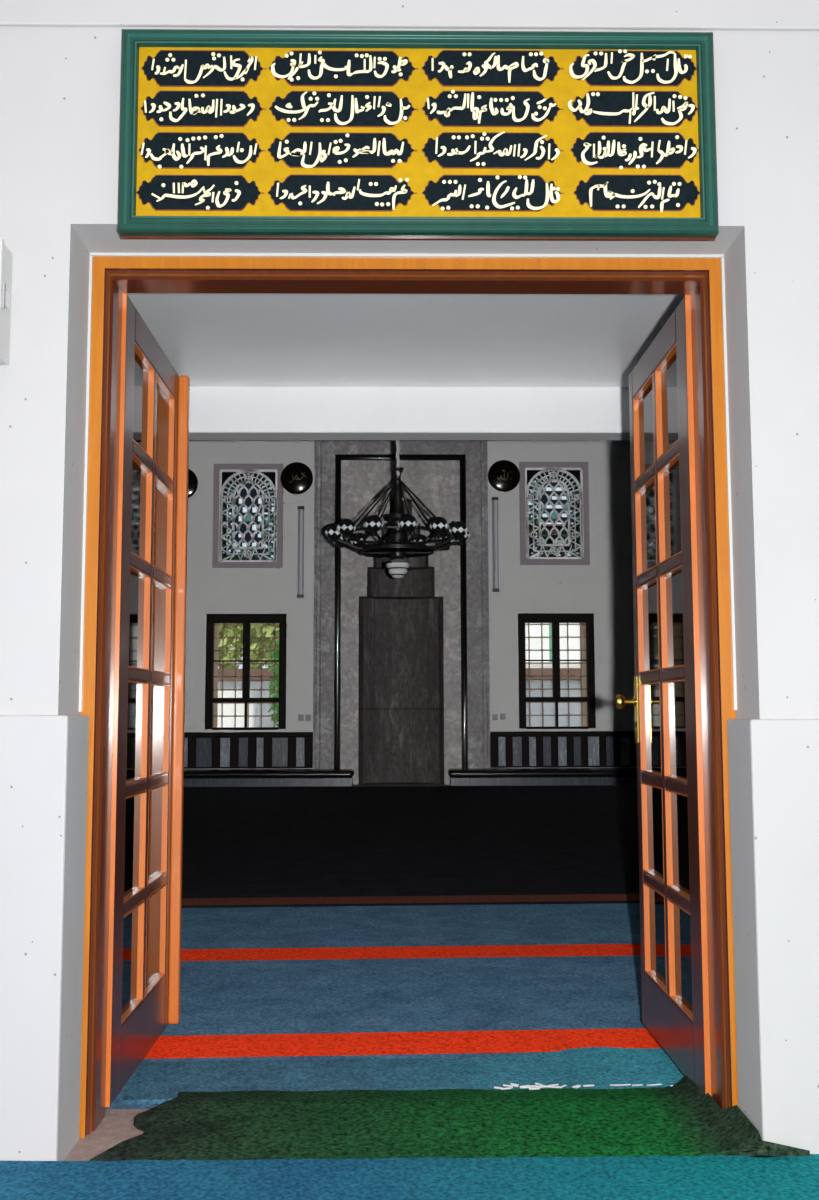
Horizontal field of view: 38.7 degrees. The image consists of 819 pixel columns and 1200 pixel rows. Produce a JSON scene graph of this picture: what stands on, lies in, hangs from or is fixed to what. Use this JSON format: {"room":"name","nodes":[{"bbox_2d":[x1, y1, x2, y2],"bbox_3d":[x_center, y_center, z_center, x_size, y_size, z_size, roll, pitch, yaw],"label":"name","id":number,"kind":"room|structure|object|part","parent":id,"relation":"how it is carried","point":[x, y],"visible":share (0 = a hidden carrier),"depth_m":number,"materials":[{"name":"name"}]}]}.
{"room":"mosque entrance porch","nodes":[
{"label":"mosque entrance porch","id":0,"kind":"room"},
{"bbox_2d":[127,293,689,386],"bbox_3d":[-0.025,-1.306,4.518,10.000,0.305,2.420,0,-5,-1],"label":"ceiling","id":1,"kind":"structure","parent":0,"point":[211,339],"depth_m":4.95,"materials":[{"name":"paint"}]},
{"bbox_2d":[189,387,629,439],"bbox_3d":[-0.042,-1.071,5.784,10.000,0.532,0.165,0,-5,-1],"label":"beam","id":2,"kind":"structure","parent":1,"relation":"attached to","point":[215,413],"depth_m":5.69,"materials":[{"name":"paint"}]},
{"bbox_2d":[0,0,818,1160],"bbox_3d":[-0.007,-2.039,3.174,10.000,7.200,0.396,0,-5,-1],"label":"wall","id":3,"kind":"structure","parent":0,"point":[60,87],"depth_m":2.85,"materials":[{"name":"white paint"}]},
{"bbox_2d":[0,237,11,364],"bbox_3d":[-1.062,-0.714,2.806,0.203,0.293,0.088,0,-5,-1],"label":"box","id":4,"kind":"object","parent":3,"relation":"attached to","point":[5,254],"visible":1,"depth_m":2.80,"materials":[{"name":"white plastic"}]},
{"bbox_3d":[-1.065,-0.718,2.770,0.194,0.293,0.016,0,-5,-1],"label":"box door","id":5,"kind":"part","parent":4,"relation":"part of","materials":[{"name":"white metal"}]},
{"bbox_2d":[64,1109,148,1160],"bbox_3d":[0.002,1.405,2.864,1.667,0.184,0.400,0,-5,-1],"label":"threshold","id":6,"kind":"object","parent":3,"relation":"attached to","point":[117,1126],"visible":0.03,"depth_m":2.87,"materials":[{"name":"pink stone"}]},
{"bbox_2d":[90,1075,809,1160],"bbox_3d":[0.084,1.290,2.921,1.635,0.088,0.592,0,-5,-1],"label":"mat","id":7,"kind":"object","parent":6,"relation":"on","point":[679,1119],"visible":0.93,"depth_m":2.87,"materials":[{"name":"green carpet"}]},
{"bbox_2d":[494,1083,672,1089],"bbox_3d":[0.497,1.340,3.220,0.530,0.006,0.048,0,-5,-1],"label":"thread","id":8,"kind":"object","parent":7,"relation":"attached to","point":[511,1085],"visible":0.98,"depth_m":3.22,"materials":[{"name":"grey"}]},
{"bbox_2d":[105,293,189,1106],"bbox_3d":[-0.800,0.269,3.505,0.076,2.160,0.819,0,-5,2],"label":"door","id":9,"kind":"structure","parent":3,"relation":"in","point":[146,852],"depth_m":3.50,"materials":[{"name":"brown wood"}]},
{"bbox_3d":[-0.796,1.013,3.282,0.004,0.290,0.282,0,-5,-1],"label":"pane","id":10,"kind":"part","parent":9,"relation":"part of","materials":[{"name":"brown glass"}]},
{"bbox_3d":[-0.797,0.695,3.312,0.004,0.290,0.282,0,-5,-1],"label":"pane","id":11,"kind":"part","parent":9,"relation":"part of","materials":[{"name":"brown glass"}]},
{"bbox_3d":[-0.798,0.376,3.343,0.004,0.290,0.282,0,-5,-1],"label":"pane","id":12,"kind":"part","parent":9,"relation":"part of","materials":[{"name":"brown glass"}]},
{"bbox_3d":[-0.799,0.058,3.373,0.004,0.290,0.282,0,-5,-1],"label":"pane","id":13,"kind":"part","parent":9,"relation":"part of","materials":[{"name":"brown glass"}]},
{"bbox_3d":[-0.800,-0.261,3.403,0.004,0.290,0.282,0,-5,-1],"label":"pane","id":14,"kind":"part","parent":9,"relation":"part of","materials":[{"name":"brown glass"}]},
{"bbox_3d":[-0.801,-0.580,3.434,0.004,0.290,0.282,0,-5,-1],"label":"pane","id":15,"kind":"part","parent":9,"relation":"part of","materials":[{"name":"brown glass"}]},
{"bbox_3d":[-0.798,1.258,3.426,0.042,0.176,0.609,0,-5,-1],"label":"rail","id":16,"kind":"part","parent":9,"relation":"part of","materials":[{"name":"brown wood"}]},
{"bbox_3d":[-0.801,1.044,3.603,0.004,0.290,0.303,0,-5,-1],"label":"pane","id":17,"kind":"part","parent":9,"relation":"part of","materials":[{"name":"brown glass"}]},
{"bbox_3d":[-0.803,-0.755,3.618,0.042,0.100,0.609,0,-5,-1],"label":"rail","id":18,"kind":"part","parent":9,"relation":"part of","materials":[{"name":"brown wood"}]},
{"bbox_3d":[-0.802,0.725,3.634,0.004,0.290,0.303,0,-5,-1],"label":"pane","id":19,"kind":"part","parent":9,"relation":"part of","materials":[{"name":"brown glass"}]},
{"bbox_3d":[-0.802,0.407,3.664,0.004,0.290,0.303,0,-5,-1],"label":"pane","id":20,"kind":"part","parent":9,"relation":"part of","materials":[{"name":"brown glass"}]},
{"bbox_3d":[-0.803,0.088,3.694,0.004,0.290,0.303,0,-5,-1],"label":"pane","id":21,"kind":"part","parent":9,"relation":"part of","materials":[{"name":"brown glass"}]},
{"bbox_3d":[-0.804,-0.231,3.724,0.004,0.290,0.303,0,-5,-1],"label":"pane","id":22,"kind":"part","parent":9,"relation":"part of","materials":[{"name":"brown glass"}]},
{"bbox_3d":[-0.805,-0.549,3.755,0.004,0.290,0.303,0,-5,-1],"label":"pane","id":23,"kind":"part","parent":9,"relation":"part of","materials":[{"name":"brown glass"}]},
{"bbox_2d":[79,253,737,1137],"bbox_3d":[-0.002,0.210,3.054,1.667,2.232,0.189,0,-5,-1],"label":"door frame","id":24,"kind":"structure","parent":3,"relation":"attached to","point":[701,276],"depth_m":3.05,"materials":[{"name":"brown wood"}]},
{"bbox_2d":[118,29,718,240],"bbox_3d":[0.023,-1.149,2.882,1.465,0.522,0.044,0,-5,-1],"label":"sign","id":25,"kind":"object","parent":3,"relation":"attached to","point":[225,134],"visible":1,"depth_m":2.87,"materials":[{"name":"green paint"}]},
{"bbox_2d":[614,295,710,1094],"bbox_3d":[0.748,0.266,3.512,0.128,2.160,0.789,0,-5,-1],"label":"door","id":26,"kind":"structure","parent":3,"relation":"in","point":[666,702],"depth_m":3.46,"materials":[{"name":"brown wood"}]},
{"bbox_3d":[0.715,0.338,3.872,0.072,0.052,0.052,0,-5,-1],"label":"knob","id":27,"kind":"part","parent":26,"relation":"part of","materials":[{"name":"gold metal"}]},
{"bbox_3d":[0.753,0.363,3.870,0.006,0.220,0.044,0,-5,-1],"label":"lock plate","id":28,"kind":"part","parent":26,"relation":"part of","materials":[{"name":"gold metal"}]},
{"bbox_3d":[0.776,-0.551,3.777,0.004,0.290,0.303,0,-5,-1],"label":"pane","id":29,"kind":"part","parent":26,"relation":"part of","materials":[{"name":"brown glass"}]},
{"bbox_3d":[0.777,-0.233,3.746,0.004,0.290,0.303,0,-5,-1],"label":"pane","id":30,"kind":"part","parent":26,"relation":"part of","materials":[{"name":"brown glass"}]},
{"bbox_3d":[0.777,0.086,3.716,0.004,0.290,0.303,0,-5,-1],"label":"pane","id":31,"kind":"part","parent":26,"relation":"part of","materials":[{"name":"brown glass"}]},
{"bbox_3d":[0.778,0.405,3.686,0.004,0.290,0.303,0,-5,-1],"label":"pane","id":32,"kind":"part","parent":26,"relation":"part of","materials":[{"name":"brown glass"}]},
{"bbox_3d":[0.777,-0.757,3.639,0.042,0.100,0.609,0,-5,-1],"label":"rail","id":33,"kind":"part","parent":26,"relation":"part of","materials":[{"name":"brown wood"}]},
{"bbox_3d":[0.779,0.723,3.655,0.004,0.290,0.303,0,-5,-1],"label":"pane","id":34,"kind":"part","parent":26,"relation":"part of","materials":[{"name":"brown glass"}]},
{"bbox_3d":[0.780,1.042,3.625,0.004,0.290,0.303,0,-5,-1],"label":"pane","id":35,"kind":"part","parent":26,"relation":"part of","materials":[{"name":"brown glass"}]},
{"bbox_3d":[0.780,-0.582,3.456,0.004,0.290,0.282,0,-5,-1],"label":"pane","id":36,"kind":"part","parent":26,"relation":"part of","materials":[{"name":"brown glass"}]},
{"bbox_3d":[0.783,1.256,3.448,0.042,0.176,0.609,0,-5,-1],"label":"rail","id":37,"kind":"part","parent":26,"relation":"part of","materials":[{"name":"brown wood"}]},
{"bbox_3d":[0.781,-0.263,3.425,0.004,0.290,0.282,0,-5,-1],"label":"pane","id":38,"kind":"part","parent":26,"relation":"part of","materials":[{"name":"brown glass"}]},
{"bbox_3d":[0.782,0.056,3.395,0.004,0.290,0.282,0,-5,-1],"label":"pane","id":39,"kind":"part","parent":26,"relation":"part of","materials":[{"name":"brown glass"}]},
{"bbox_3d":[0.783,0.374,3.365,0.004,0.290,0.282,0,-5,-1],"label":"pane","id":40,"kind":"part","parent":26,"relation":"part of","materials":[{"name":"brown glass"}]},
{"bbox_3d":[0.784,0.693,3.334,0.004,0.290,0.282,0,-5,-1],"label":"pane","id":41,"kind":"part","parent":26,"relation":"part of","materials":[{"name":"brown glass"}]},
{"bbox_3d":[0.784,1.011,3.304,0.004,0.290,0.282,0,-5,-1],"label":"pane","id":42,"kind":"part","parent":26,"relation":"part of","materials":[{"name":"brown glass"}]},
{"bbox_2d":[184,440,636,783],"bbox_3d":[-0.210,-0.660,17.942,10.000,7.150,1.000,0,-5,-1],"label":"wall","id":43,"kind":"structure","parent":0,"point":[603,588],"depth_m":17.41,"materials":[{"name":"paint"}]},
{"bbox_2d":[188,469,197,497],"bbox_3d":[-3.410,-1.747,17.458,0.488,0.488,0.058,0,-5,-1],"label":"roundel","id":44,"kind":"object","parent":43,"relation":"attached to","point":[192,478],"visible":0.12,"depth_m":17.45,"materials":[{"name":"black"}]},
{"bbox_2d":[213,626,218,726],"bbox_3d":[-2.424,1.117,17.812,1.145,1.680,0.858,0,-5,-1],"label":"window reveal","id":45,"kind":"structure","parent":43,"relation":"in","point":[216,629],"depth_m":17.97,"materials":[{"name":"beige paint"}]},
{"bbox_2d":[205,614,286,729],"bbox_3d":[-2.418,1.072,17.392,1.185,1.710,0.411,0,-5,-1],"label":"window","id":46,"kind":"structure","parent":43,"relation":"in","point":[212,620],"depth_m":17.26,"materials":[{"name":"black wood"}]},
{"bbox_2d":[212,464,283,567],"bbox_3d":[-2.415,-1.260,17.483,1.046,1.576,0.066,0,-5,-1],"label":"window","id":47,"kind":"structure","parent":43,"relation":"in","point":[258,556],"depth_m":17.47,"materials":[{"name":"white paint"}]},
{"bbox_3d":[-2.415,-1.259,17.496,0.870,1.400,0.001,0,-5,-1],"label":"stained glass","id":48,"kind":"part","parent":47,"relation":"part of","materials":[{"name":"glass"}]},
{"bbox_2d":[184,732,312,768],"bbox_3d":[-3.257,2.205,17.087,3.675,0.529,0.074,0,-5,-1],"label":"wainscot","id":49,"kind":"structure","parent":43,"relation":"attached to","point":[202,750],"depth_m":17.09,"materials":[{"name":"black wood"}]},
{"bbox_3d":[-3.375,2.232,17.083,0.250,0.423,0.015,0,-5,-1],"label":"panel","id":50,"kind":"part","parent":49,"relation":"part of","materials":[{"name":"grey stone"}]},
{"bbox_3d":[-3.010,2.231,17.088,0.220,0.423,0.015,0,-5,-1],"label":"panel","id":51,"kind":"part","parent":49,"relation":"part of","materials":[{"name":"grey stone"}]},
{"bbox_3d":[-2.700,2.231,17.093,0.140,0.423,0.015,0,-5,-1],"label":"panel","id":52,"kind":"part","parent":49,"relation":"part of","materials":[{"name":"grey stone"}]},
{"bbox_3d":[-2.435,2.231,17.096,0.130,0.423,0.015,0,-5,-1],"label":"panel","id":53,"kind":"part","parent":49,"relation":"part of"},
{"bbox_3d":[-3.258,1.974,17.109,3.675,0.065,0.074,0,-5,-1],"label":"rail","id":54,"kind":"part","parent":49,"relation":"part of","materials":[{"name":"black wood"}]},
{"bbox_3d":[-2.190,2.230,17.100,0.100,0.423,0.015,0,-5,-1],"label":"panel","id":55,"kind":"part","parent":49,"relation":"part of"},
{"bbox_3d":[-1.900,2.230,17.104,0.220,0.423,0.015,0,-5,-1],"label":"panel","id":56,"kind":"part","parent":49,"relation":"part of","materials":[{"name":"grey stone"}]},
{"bbox_3d":[-1.600,2.230,17.108,0.120,0.423,0.015,0,-5,-1],"label":"panel","id":57,"kind":"part","parent":49,"relation":"part of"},
{"bbox_2d":[281,462,312,493],"bbox_3d":[-1.691,-1.829,17.489,0.488,0.488,0.058,0,-5,-1],"label":"roundel","id":58,"kind":"object","parent":43,"relation":"attached to","point":[296,477],"visible":1,"depth_m":17.48,"materials":[{"name":"black"}]},
{"bbox_2d":[297,506,304,597],"bbox_3d":[-1.621,-0.716,17.380,0.100,1.370,0.089,0,-5,-1],"label":"lamp","id":59,"kind":"object","parent":43,"relation":"attached to","point":[300,587],"visible":1,"depth_m":17.37,"materials":[{"name":"grey"}]},
{"bbox_2d":[298,715,303,720],"bbox_3d":[-1.597,1.733,17.183,0.080,0.090,0.020,0,-5,-1],"label":"wall switch","id":60,"kind":"object","parent":43,"relation":"attached to","point":[300,717],"visible":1,"depth_m":17.18,"materials":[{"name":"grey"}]},
{"bbox_2d":[305,715,310,720],"bbox_3d":[-1.492,1.733,17.184,0.080,0.090,0.020,0,-5,-1],"label":"wall switch","id":61,"kind":"object","parent":43,"relation":"attached to","point":[307,717],"visible":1,"depth_m":17.18,"materials":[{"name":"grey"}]},
{"bbox_2d":[313,440,489,784],"bbox_3d":[-0.123,0.102,17.502,2.590,5.250,0.495,0,-5,-1],"label":"mihrab","id":62,"kind":"object","parent":43,"relation":"attached to","point":[401,680],"visible":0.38,"depth_m":17.43,"materials":[{"name":"grey stone"}]},
{"bbox_3d":[-0.130,0.281,17.321,1.870,4.860,0.059,0,-5,-1],"label":"marble panel","id":63,"kind":"part","parent":62,"relation":"part of","materials":[{"name":"grey stone"}]},
{"bbox_2d":[491,497,498,591],"bbox_3d":[1.284,-0.831,17.431,0.100,1.420,0.089,0,-5,-1],"label":"lamp","id":64,"kind":"object","parent":43,"relation":"attached to","point":[495,558],"visible":1,"depth_m":17.42,"materials":[{"name":"grey metal"}]},
{"bbox_2d":[492,714,497,719],"bbox_3d":[1.263,1.729,17.222,0.080,0.090,0.020,0,-5,-1],"label":"wall switch","id":65,"kind":"object","parent":43,"relation":"attached to","point":[494,716],"visible":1,"depth_m":17.22,"materials":[{"name":"grey plastic"}]},
{"bbox_2d":[500,713,505,719],"bbox_3d":[1.378,1.719,17.225,0.080,0.090,0.020,0,-5,-1],"label":"wall switch","id":66,"kind":"object","parent":43,"relation":"attached to","point":[502,715],"visible":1,"depth_m":17.22,"materials":[{"name":"grey plastic"}]},
{"bbox_2d":[488,460,519,491],"bbox_3d":[1.422,-1.868,17.536,0.488,0.488,0.058,0,-5,-1],"label":"roundel","id":67,"kind":"object","parent":43,"relation":"attached to","point":[503,475],"visible":1,"depth_m":17.52,"materials":[{"name":"black"}]},
{"bbox_2d":[519,462,589,564],"bbox_3d":[2.175,-1.301,17.550,1.046,1.566,0.066,0,-5,-1],"label":"window","id":68,"kind":"structure","parent":43,"relation":"in","point":[574,473],"depth_m":17.54,"materials":[{"name":"white paint"}]},
{"bbox_3d":[2.174,-1.300,17.563,0.870,1.390,0.001,0,-5,-1],"label":"stained glass","id":69,"kind":"part","parent":68,"relation":"part of","materials":[{"name":"glass"}]},
{"bbox_2d":[518,613,595,728],"bbox_3d":[2.179,1.066,17.456,1.130,1.710,0.411,0,-5,-1],"label":"window","id":70,"kind":"structure","parent":43,"relation":"in","point":[555,619],"depth_m":17.33,"materials":[{"name":"black wood"}]},
{"bbox_2d":[490,731,636,767],"bbox_3d":[2.947,2.197,17.173,3.515,0.529,0.074,0,-5,-1],"label":"wainscot","id":71,"kind":"structure","parent":43,"relation":"attached to","point":[508,749],"depth_m":17.16,"materials":[{"name":"black wood"}]},
{"bbox_3d":[1.360,2.226,17.149,0.100,0.423,0.015,0,-5,-1],"label":"panel","id":72,"kind":"part","parent":71,"relation":"part of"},
{"bbox_3d":[1.585,2.225,17.152,0.130,0.423,0.015,0,-5,-1],"label":"panel","id":73,"kind":"part","parent":71,"relation":"part of","materials":[{"name":"grey stone"}]},
{"bbox_3d":[1.810,2.225,17.155,0.100,0.423,0.015,0,-5,-1],"label":"panel","id":74,"kind":"part","parent":71,"relation":"part of","materials":[{"name":"grey stone"}]},
{"bbox_3d":[2.025,2.225,17.158,0.110,0.423,0.015,0,-5,-1],"label":"panel","id":75,"kind":"part","parent":71,"relation":"part of","materials":[{"name":"grey stone"}]},
{"bbox_3d":[2.946,1.966,17.195,3.515,0.065,0.074,0,-5,-1],"label":"rail","id":76,"kind":"part","parent":71,"relation":"part of","materials":[{"name":"black wood"}]},
{"bbox_3d":[2.250,2.225,17.162,0.120,0.423,0.015,0,-5,-1],"label":"panel","id":77,"kind":"part","parent":71,"relation":"part of","materials":[{"name":"grey stone"}]},
{"bbox_3d":[2.470,2.224,17.165,0.100,0.423,0.015,0,-5,-1],"label":"panel","id":78,"kind":"part","parent":71,"relation":"part of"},
{"bbox_3d":[2.709,2.224,17.168,0.160,0.423,0.015,0,-5,-1],"label":"panel","id":79,"kind":"part","parent":71,"relation":"part of","materials":[{"name":"grey stone"}]},
{"bbox_3d":[2.950,2.224,17.171,0.100,0.423,0.015,0,-5,-1],"label":"panel","id":80,"kind":"part","parent":71,"relation":"part of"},
{"bbox_3d":[3.175,2.223,17.174,0.130,0.423,0.015,0,-5,-1],"label":"panel","id":81,"kind":"part","parent":71,"relation":"part of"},
{"bbox_2d":[581,623,586,725],"bbox_3d":[2.173,1.111,17.876,1.090,1.680,0.858,0,-5,-1],"label":"window reveal","id":82,"kind":"structure","parent":43,"relation":"in","point":[583,627],"depth_m":18.04,"materials":[{"name":"beige paint"}]},
{"bbox_2d":[287,783,636,786],"bbox_3d":[-0.104,2.155,10.567,10.000,0.150,15.120,0,-5,-1],"label":"floor","id":83,"kind":"structure","parent":0,"point":[369,784],"depth_m":16.81,"materials":[{"name":"black carpet"}]},
{"bbox_2d":[184,769,354,786],"bbox_3d":[-2.967,2.553,16.742,4.345,0.229,0.468,0,-5,-1],"label":"platform","id":84,"kind":"object","parent":83,"relation":"on","point":[192,777],"visible":0.56,"depth_m":16.57,"materials":[{"name":"black paint"}]},
{"bbox_2d":[105,903,684,1108],"bbox_3d":[-0.025,1.525,4.827,9.960,0.018,3.510,0,-5,-1],"label":"carpet","id":85,"kind":"object","parent":83,"relation":"on","point":[424,981],"depth_m":4.27,"materials":[{"name":"blue carpet"}]},
{"bbox_3d":[-0.006,1.387,3.420,1.600,0.011,0.476,0,-5,-1],"label":"carpet strip","id":86,"kind":"part","parent":85,"relation":"part of","materials":[{"name":"blue carpet"}]},
{"bbox_2d":[182,786,639,907],"bbox_3d":[-0.115,2.154,11.383,9.960,0.006,10.335,0,-5,-1],"label":"carpet","id":87,"kind":"object","parent":83,"relation":"on","point":[380,845],"visible":0.5,"depth_m":9.20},
{"bbox_2d":[447,768,636,785],"bbox_3d":[2.657,2.546,16.821,4.205,0.229,0.468,0,-5,-1],"label":"platform","id":88,"kind":"object","parent":83,"relation":"on","point":[457,776],"visible":0.56,"depth_m":16.62,"materials":[{"name":"black paint"}]},
{"bbox_3d":[-0.121,-5.001,11.107,10.600,0.200,15.600,0,-5,-1],"label":"ceiling","id":89,"kind":"structure","parent":0,"visible":0},
{"bbox_2d":[325,440,469,578],"bbox_3d":[-0.108,-2.553,10.773,1.321,4.738,1.324,0,-5,-1],"label":"chandelier","id":90,"kind":"object","parent":89,"relation":"hanging from","point":[396,545],"visible":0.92,"depth_m":10.47,"materials":[{"name":"black metal"}]},
{"bbox_3d":[-0.677,-0.601,10.495,0.150,0.176,0.147,-5,-7,39],"label":"globe","id":91,"kind":"part","parent":90,"relation":"part of","materials":[{"name":"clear glass"}]},
{"bbox_3d":[-0.647,-0.573,10.792,0.147,0.176,0.150,0,-5,0],"label":"globe","id":92,"kind":"part","parent":90,"relation":"part of","materials":[{"name":"black glass"}]},
{"bbox_3d":[-0.554,-0.627,10.222,0.150,0.176,0.147,1,-6,-12],"label":"globe","id":93,"kind":"part","parent":90,"relation":"part of","materials":[{"name":"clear glass"}]},
{"bbox_3d":[-0.417,-0.493,10.697,0.500,0.113,0.024,-2,-6,21],"label":"arm","id":94,"kind":"part","parent":90,"relation":"part of","materials":[{"name":"brown metal"}]},
{"bbox_3d":[-0.471,-0.550,11.035,0.150,0.176,0.147,4,-7,-39],"label":"globe","id":95,"kind":"part","parent":90,"relation":"part of","materials":[{"name":"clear glass"}]},
{"bbox_3d":[-0.435,-0.510,10.526,0.495,0.112,0.095,0,-5,-1],"label":"arm","id":96,"kind":"part","parent":90,"relation":"part of","materials":[{"name":"brown metal"}]},
{"bbox_3d":[-0.364,-0.525,10.369,0.401,0.112,0.323,0,-5,-1],"label":"arm","id":97,"kind":"part","parent":90,"relation":"part of","materials":[{"name":"brown metal"}]},
{"bbox_3d":[-0.311,-0.644,10.047,0.147,0.176,0.150,-3,-6,27],"label":"globe","id":98,"kind":"part","parent":90,"relation":"part of","materials":[{"name":"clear glass"}]},
{"bbox_3d":[-0.224,-0.535,10.268,0.024,0.112,0.500,-2,-6,21],"label":"arm","id":99,"kind":"part","parent":90,"relation":"part of","materials":[{"name":"brown metal"}]},
{"bbox_3d":[-0.104,-0.308,10.560,0.224,0.228,0.224,0,-5,-1],"label":"lamp shade","id":100,"kind":"part","parent":90,"relation":"part of","materials":[{"name":"white glass"}]},
{"bbox_3d":[-0.111,-3.011,10.796,0.039,3.781,0.041,0,-5,-1],"label":"cord","id":101,"kind":"part","parent":90,"relation":"part of","materials":[{"name":"grey plastic"}]},
{"bbox_3d":[-0.051,-0.537,10.250,0.024,0.112,0.500,1,-6,-9],"label":"arm","id":102,"kind":"part","parent":90,"relation":"part of","materials":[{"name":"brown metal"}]},
{"bbox_3d":[-0.012,-0.648,10.017,0.147,0.176,0.150,2,-6,-24],"label":"globe","id":103,"kind":"part","parent":90,"relation":"part of","materials":[{"name":"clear glass"}]},
{"bbox_3d":[0.107,-0.531,10.321,0.024,0.113,0.500,4,-7,-39],"label":"arm","id":104,"kind":"part","parent":90,"relation":"part of","materials":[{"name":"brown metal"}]},
{"bbox_3d":[0.101,-0.543,11.127,0.147,0.176,0.150,3,-6,-27],"label":"globe","id":105,"kind":"part","parent":90,"relation":"part of","materials":[{"name":"black glass"}]},
{"bbox_3d":[0.208,-0.517,10.461,0.468,0.112,0.202,0,-5,-1],"label":"arm","id":106,"kind":"part","parent":90,"relation":"part of","materials":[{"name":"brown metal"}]},
{"bbox_3d":[0.262,-0.637,10.140,0.150,0.176,0.147,-2,-6,15],"label":"globe","id":107,"kind":"part","parent":90,"relation":"part of","materials":[{"name":"black glass"}]},
{"bbox_3d":[0.226,-0.501,10.632,0.500,0.112,0.024,1,-6,-9],"label":"arm","id":108,"kind":"part","parent":90,"relation":"part of","materials":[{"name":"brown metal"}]},
{"bbox_3d":[0.345,-0.560,10.952,0.147,0.176,0.150,-3,-6,24],"label":"globe","id":109,"kind":"part","parent":90,"relation":"part of","materials":[{"name":"black glass"}]},
{"bbox_3d":[0.437,-0.614,10.382,0.150,0.176,0.147,4,-7,-36],"label":"globe","id":110,"kind":"part","parent":90,"relation":"part of","materials":[{"name":"black glass"}]},
{"bbox_3d":[0.468,-0.586,10.680,0.150,0.176,0.147,1,-6,-15],"label":"globe","id":111,"kind":"part","parent":90,"relation":"part of","materials":[{"name":"black glass"}]},
{"bbox_3d":[0.046,1.105,-0.321,6.600,0.178,6.000,0,-5,-1],"label":"floor","id":112,"kind":"structure","parent":0,"visible":0},
{"bbox_2d":[0,1154,818,1199],"bbox_3d":[0.042,1.024,-0.072,6.200,0.029,5.482,0,-5,-1],"label":"carpet","id":113,"kind":"object","parent":112,"relation":"on","point":[706,1177],"visible":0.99,"depth_m":2.53,"materials":[{"name":"teal carpet"}]},
{"label":"outside","id":114,"kind":"structure","parent":0,"visible":0},
{"bbox_3d":[-0.513,5.152,40.234,60.000,0.300,44.480,0,-5,-1],"label":"ground","id":115,"kind":"structure","parent":114,"visible":0},
{"bbox_2d":[218,550,268,668],"bbox_3d":[-4.667,1.297,29.311,3.889,5.330,3.799,0,-5,-1],"label":"leafy tree","id":116,"kind":"object","parent":115,"relation":"on","point":[225,666],"visible":0.02,"depth_m":28.80,"materials":[{"name":"green plant"}]},
{"bbox_2d":[218,623,278,668],"bbox_3d":[-3.072,1.396,26.129,2.798,4.522,2.762,0,-5,-1],"label":"leafy tree","id":117,"kind":"object","parent":115,"relation":"on","point":[269,630],"visible":0.22,"depth_m":25.66,"materials":[{"name":"green plant"}]},
{"bbox_2d":[268,630,278,726],"bbox_3d":[-2.165,1.752,19.976,0.541,2.643,0.529,0,-5,-1],"label":"bush","id":118,"kind":"object","parent":115,"relation":"on","point":[277,631],"visible":0.2,"depth_m":19.96,"materials":[{"name":"green plant"}]},
{"bbox_2d":[217,668,580,726],"bbox_3d":[-0.274,2.338,22.793,28.000,2.000,0.540,0,-5,-1],"label":"building","id":119,"kind":"structure","parent":115,"relation":"on","point":[228,682],"depth_m":22.70,"materials":[{"name":"white paint"}]},
{"bbox_2d":[525,524,579,667],"bbox_3d":[7.085,1.321,32.907,13.600,5.900,6.800,0,-5,-1],"label":"building","id":120,"kind":"structure","parent":115,"relation":"on","point":[535,630],"depth_m":29.86,"materials":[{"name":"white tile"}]}
]}

